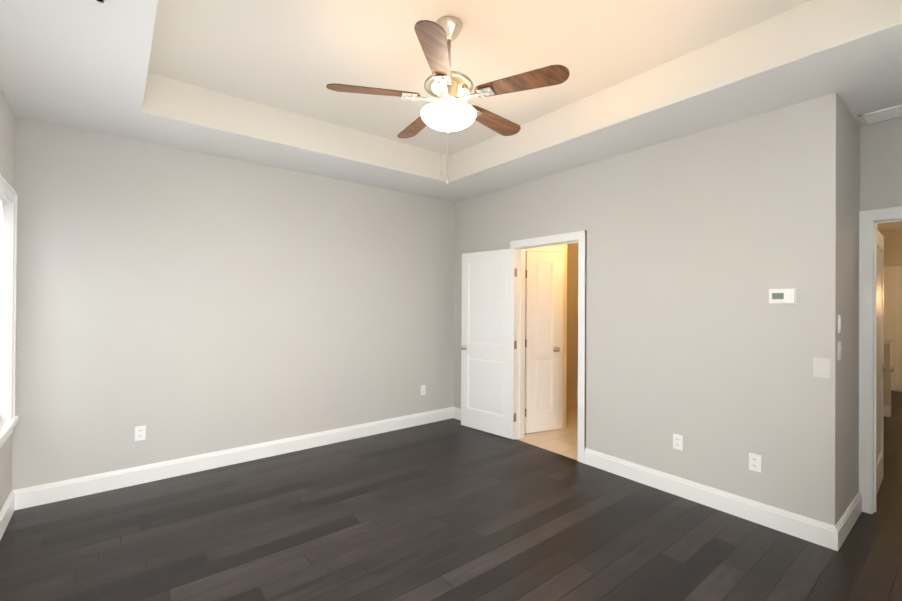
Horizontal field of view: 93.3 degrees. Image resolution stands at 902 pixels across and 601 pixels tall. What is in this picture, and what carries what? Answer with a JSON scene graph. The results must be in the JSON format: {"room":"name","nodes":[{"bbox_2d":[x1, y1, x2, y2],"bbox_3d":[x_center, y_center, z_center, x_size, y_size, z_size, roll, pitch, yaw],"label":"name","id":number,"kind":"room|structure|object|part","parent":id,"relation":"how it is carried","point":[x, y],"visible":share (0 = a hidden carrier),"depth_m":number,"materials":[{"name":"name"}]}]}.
{"room":"empty bedroom","nodes":[
{"label":"empty bedroom","id":0,"kind":"room"},
{"bbox_2d":[0,88,15,511],"bbox_3d":[-1.636,-0.131,1.088,0.120,3.200,4.750,1,0,-38],"label":"wall","id":1,"kind":"structure","parent":0,"point":[7,140],"depth_m":2.78,"materials":[{"name":"beige paint"}]},
{"bbox_2d":[0,490,14,539],"bbox_3d":[-1.592,1.399,1.123,0.016,0.140,4.750,1,0,-38],"label":"baseboard","id":2,"kind":"structure","parent":1,"relation":"attached to","point":[7,511],"depth_m":2.78,"materials":[{"name":"white wood"}]},
{"bbox_2d":[0,175,19,447],"bbox_3d":[-2.372,0.081,2.081,0.124,1.635,2.120,1,0,-38],"label":"window","id":3,"kind":"structure","parent":1,"relation":"in","point":[9,418],"depth_m":2.84,"materials":[{"name":"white glass"}]},
{"bbox_2d":[0,200,2,420],"bbox_3d":[-2.409,0.069,2.051,0.070,1.460,1.930,1,0,-38],"label":"window","id":4,"kind":"structure","parent":3,"relation":"attached to","point":[1,240],"depth_m":2.79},
{"bbox_2d":[12,117,454,489],"bbox_3d":[-0.697,-0.108,4.943,6.385,3.200,0.120,1,0,-38],"label":"wall","id":5,"kind":"structure","parent":0,"point":[180,303],"depth_m":3.71,"materials":[{"name":"beige paint"}]},
{"bbox_2d":[135,425,145,440],"bbox_3d":[-2.503,1.069,3.428,0.070,0.114,0.008,1,0,-38],"label":"electrical outlet","id":6,"kind":"object","parent":5,"relation":"attached to","point":[140,432],"visible":1,"depth_m":3.42,"materials":[{"name":"white plastic"}]},
{"bbox_2d":[13,407,452,509],"bbox_3d":[-1.517,1.413,4.205,3.965,0.140,0.016,1,0,-38],"label":"baseboard","id":7,"kind":"structure","parent":5,"relation":"attached to","point":[32,496],"depth_m":3.69,"materials":[{"name":"white wood"}]},
{"bbox_2d":[421,385,425,394],"bbox_3d":[-0.337,1.085,5.147,0.070,0.114,0.008,1,0,-38],"label":"electrical outlet","id":8,"kind":"object","parent":5,"relation":"attached to","point":[423,389],"visible":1,"depth_m":5.15,"materials":[{"name":"white plastic"}]},
{"bbox_2d":[0,391,901,600],"bbox_3d":[3.296,1.563,4.155,11.685,0.100,6.320,1,0,-38],"label":"floor","id":9,"kind":"structure","parent":0,"point":[452,509],"depth_m":2.67,"materials":[{"name":"brown wood"}]},
{"bbox_2d":[0,0,901,201],"bbox_3d":[0.281,-1.493,2.610,4.755,0.440,4.750,1,0,-38],"label":"ceiling","id":10,"kind":"structure","parent":0,"point":[246,80],"depth_m":2.69,"materials":[{"name":"paint"}]},
{"bbox_2d":[326,16,568,184],"bbox_3d":[-0.006,-1.083,2.438,1.255,0.955,1.259,1,0,-38],"label":"ceiling fan","id":11,"kind":"object","parent":10,"relation":"hanging from","point":[448,111],"visible":1,"depth_m":2.29,"materials":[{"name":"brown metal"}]},
{"bbox_3d":[-0.014,-1.013,2.397,0.312,0.080,0.312,1,0,-38],"label":"lamp shade","id":12,"kind":"part","parent":11,"relation":"part of","materials":[{"name":"white glass"}]},
{"bbox_2d":[858,105,901,124],"bbox_3d":[2.991,-1.250,2.776,0.220,0.010,0.460,1,0,-38],"label":"ceiling vent","id":13,"kind":"object","parent":10,"relation":"in","point":[881,115],"visible":0.98,"depth_m":2.87,"materials":[{"name":"white plastic"}]},
{"bbox_2d":[526,244,566,427],"bbox_3d":[1.037,0.122,4.958,0.695,2.760,0.100,0,0,-23],"label":"wall","id":14,"kind":"structure","parent":0,"point":[564,331],"depth_m":5.04,"materials":[{"name":"paint"}]},
{"bbox_2d":[525,251,559,432],"bbox_3d":[1.050,0.469,4.878,0.470,2.051,0.044,0,0,-23],"label":"closet door leaf","id":15,"kind":"structure","parent":14,"relation":"in","point":[542,337],"depth_m":4.86,"materials":[{"name":"white wood"}]},
{"bbox_3d":[0.841,0.480,4.785,0.011,1.650,0.040,0,0,-23],"label":"linen door hinges","id":16,"kind":"part","parent":15,"relation":"part of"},
{"bbox_2d":[553,346,559,351],"bbox_3d":[1.234,0.563,4.924,0.098,0.062,0.094,0,0,-23],"label":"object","id":17,"kind":"structure","parent":15,"relation":"attached to","point":[556,349],"depth_m":4.88,"materials":[{"name":"silver metal"}]},
{"bbox_2d":[524,246,563,433],"bbox_3d":[1.047,0.438,4.899,0.588,2.129,0.016,0,0,-23],"label":"trim","id":18,"kind":"structure","parent":14,"relation":"attached to","point":[560,250],"depth_m":5.00,"materials":[{"name":"white wood"}]},
{"bbox_2d":[566,243,578,408],"bbox_3d":[2.484,-0.088,5.122,0.120,3.200,3.555,1,0,-38],"label":"wall","id":19,"kind":"structure","parent":0,"point":[572,328],"depth_m":5.99,"materials":[{"name":"paint"}]},
{"bbox_2d":[453,93,839,525],"bbox_3d":[1.229,-0.101,4.049,0.120,3.200,3.675,1,0,-38],"label":"wall","id":20,"kind":"structure","parent":0,"point":[700,244],"depth_m":3.10,"materials":[{"name":"beige paint"}]},
{"bbox_2d":[453,407,460,420],"bbox_3d":[0.336,1.428,5.045,0.016,0.140,1.005,1,0,-38],"label":"baseboard","id":21,"kind":"structure","parent":20,"relation":"attached to","point":[457,413],"depth_m":5.37,"materials":[{"name":"white wood"}]},
{"bbox_2d":[461,248,516,439],"bbox_3d":[0.417,0.465,4.845,0.780,2.051,0.044,0,0,45],"label":"door leaf","id":22,"kind":"structure","parent":20,"relation":"in","point":[488,339],"depth_m":4.80,"materials":[{"name":"white wood"}]},
{"bbox_3d":[0.693,0.478,4.576,0.011,1.650,0.040,0,0,44],"label":"bathroom door hinges","id":23,"kind":"part","parent":22,"relation":"part of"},
{"bbox_2d":[510,230,586,463],"bbox_3d":[1.000,0.427,4.330,0.168,2.145,0.940,1,0,-38],"label":"trim","id":24,"kind":"structure","parent":20,"relation":"attached to","point":[579,237],"depth_m":4.22,"materials":[{"name":"white wood"}]},
{"bbox_2d":[673,434,682,450],"bbox_3d":[1.747,1.091,3.279,0.008,0.114,0.070,1,0,-38],"label":"electrical outlet","id":25,"kind":"object","parent":20,"relation":"attached to","point":[677,441],"visible":1,"depth_m":3.27,"materials":[{"name":"white plastic"}]},
{"bbox_2d":[584,448,834,549],"bbox_3d":[1.771,1.429,3.238,0.016,0.140,1.730,1,0,-38],"label":"baseboard","id":26,"kind":"structure","parent":20,"relation":"attached to","point":[803,527],"depth_m":3.03,"materials":[{"name":"white wood"}]},
{"bbox_2d":[749,453,760,472],"bbox_3d":[2.061,1.099,2.884,0.008,0.114,0.070,1,0,-38],"label":"electrical outlet","id":27,"kind":"object","parent":20,"relation":"attached to","point":[754,462],"visible":1,"depth_m":2.88,"materials":[{"name":"white plastic"}]},
{"bbox_2d":[769,289,795,303],"bbox_3d":[2.152,-0.029,2.767,0.027,0.096,0.144,1,0,-38],"label":"thermostat","id":28,"kind":"object","parent":20,"relation":"attached to","point":[785,296],"visible":1,"depth_m":2.75,"materials":[{"name":"white plastic"}]},
{"bbox_2d":[813,357,829,378],"bbox_3d":[2.281,0.415,2.618,0.004,0.120,0.080,1,0,-38],"label":"light switch","id":29,"kind":"object","parent":20,"relation":"attached to","point":[821,367],"visible":1,"depth_m":2.62,"materials":[{"name":"white plastic"}]},
{"bbox_2d":[839,99,859,518],"bbox_3d":[2.992,-0.094,3.179,1.560,3.200,0.120,1,0,-38],"label":"wall","id":30,"kind":"structure","parent":0,"point":[849,306],"depth_m":2.83,"materials":[{"name":"beige paint"}]},
{"bbox_2d":[838,315,840,332],"bbox_3d":[2.404,0.145,2.630,0.044,0.110,0.008,1,0,-38],"label":"light switch","id":31,"kind":"object","parent":30,"relation":"attached to","point":[839,323],"visible":1,"depth_m":2.62,"materials":[{"name":"white plastic"}]},
{"bbox_2d":[838,341,841,359],"bbox_3d":[2.404,0.310,2.629,0.070,0.114,0.010,1,0,-38],"label":"light switch","id":32,"kind":"object","parent":30,"relation":"attached to","point":[839,350],"visible":0.98,"depth_m":2.62,"materials":[{"name":"white plastic"}]},
{"bbox_2d":[834,492,861,550],"bbox_3d":[2.623,1.433,2.800,0.806,0.140,0.016,1,0,-38],"label":"baseboard","id":33,"kind":"structure","parent":30,"relation":"attached to","point":[844,525],"depth_m":2.73,"materials":[{"name":"white wood"}]},
{"bbox_2d":[877,230,883,492],"bbox_3d":[3.372,0.476,3.379,0.800,2.051,0.035,1,0,-41],"label":"door leaf","id":34,"kind":"structure","parent":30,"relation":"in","point":[880,356],"depth_m":3.46,"materials":[{"name":"white wood"}]},
{"bbox_2d":[883,365,893,372],"bbox_3d":[3.663,0.572,3.581,0.098,0.062,0.094,1,0,-40],"label":"door knob","id":35,"kind":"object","parent":34,"relation":"attached to","point":[890,369],"depth_m":3.54,"materials":[{"name":"silver metal"}]},
{"bbox_2d":[860,117,901,210],"bbox_3d":[3.325,-0.094,2.680,0.120,3.200,1.075,1,0,-38],"label":"wall","id":36,"kind":"structure","parent":0,"point":[880,165],"depth_m":2.98,"materials":[{"name":"beige paint"}]},
{"bbox_2d":[859,206,901,513],"bbox_3d":[3.273,0.434,2.719,0.144,2.145,0.970,1,0,-38],"label":"trim","id":37,"kind":"structure","parent":36,"relation":"attached to","point":[869,220],"depth_m":3.02,"materials":[{"name":"white wood"}]},
{"bbox_2d":[884,344,890,415],"bbox_3d":[5.128,1.044,6.522,0.120,0.980,2.250,1,0,-38],"label":"wall","id":38,"kind":"structure","parent":0,"point":[887,375],"depth_m":5.63,"materials":[{"name":"paint"}]},
{"bbox_2d":[884,406,889,416],"bbox_3d":[5.072,1.464,6.478,0.016,0.140,2.250,1,0,-38],"label":"baseboard","id":39,"kind":"structure","parent":38,"relation":"attached to","point":[886,411],"depth_m":5.61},
{"bbox_2d":[884,339,894,344],"bbox_3d":[5.140,0.547,6.513,0.180,0.065,2.280,1,0,-38],"label":"trim","id":40,"kind":"structure","parent":38,"relation":"on","point":[889,341],"depth_m":5.61,"materials":[{"name":"white wood"}]},
{"bbox_2d":[877,222,901,231],"bbox_3d":[5.680,-1.288,5.204,6.690,0.120,5.000,1,0,-38],"label":"ceiling","id":41,"kind":"structure","parent":0,"point":[891,226],"depth_m":6.97,"materials":[{"name":"paint"}]},
{"bbox_2d":[880,230,901,391],"bbox_3d":[5.626,-0.069,5.161,6.810,3.200,5.240,1,0,-38],"label":"wall","id":42,"kind":"structure","parent":0,"point":[893,248],"depth_m":7.34,"materials":[{"name":"paint"}]},
{"bbox_2d":[884,266,901,390],"bbox_3d":[7.425,0.483,7.548,0.016,2.140,0.950,1,0,-38],"label":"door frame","id":43,"kind":"structure","parent":42,"relation":"attached to","point":[892,302],"depth_m":7.30,"materials":[{"name":"white wood"}]}
]}

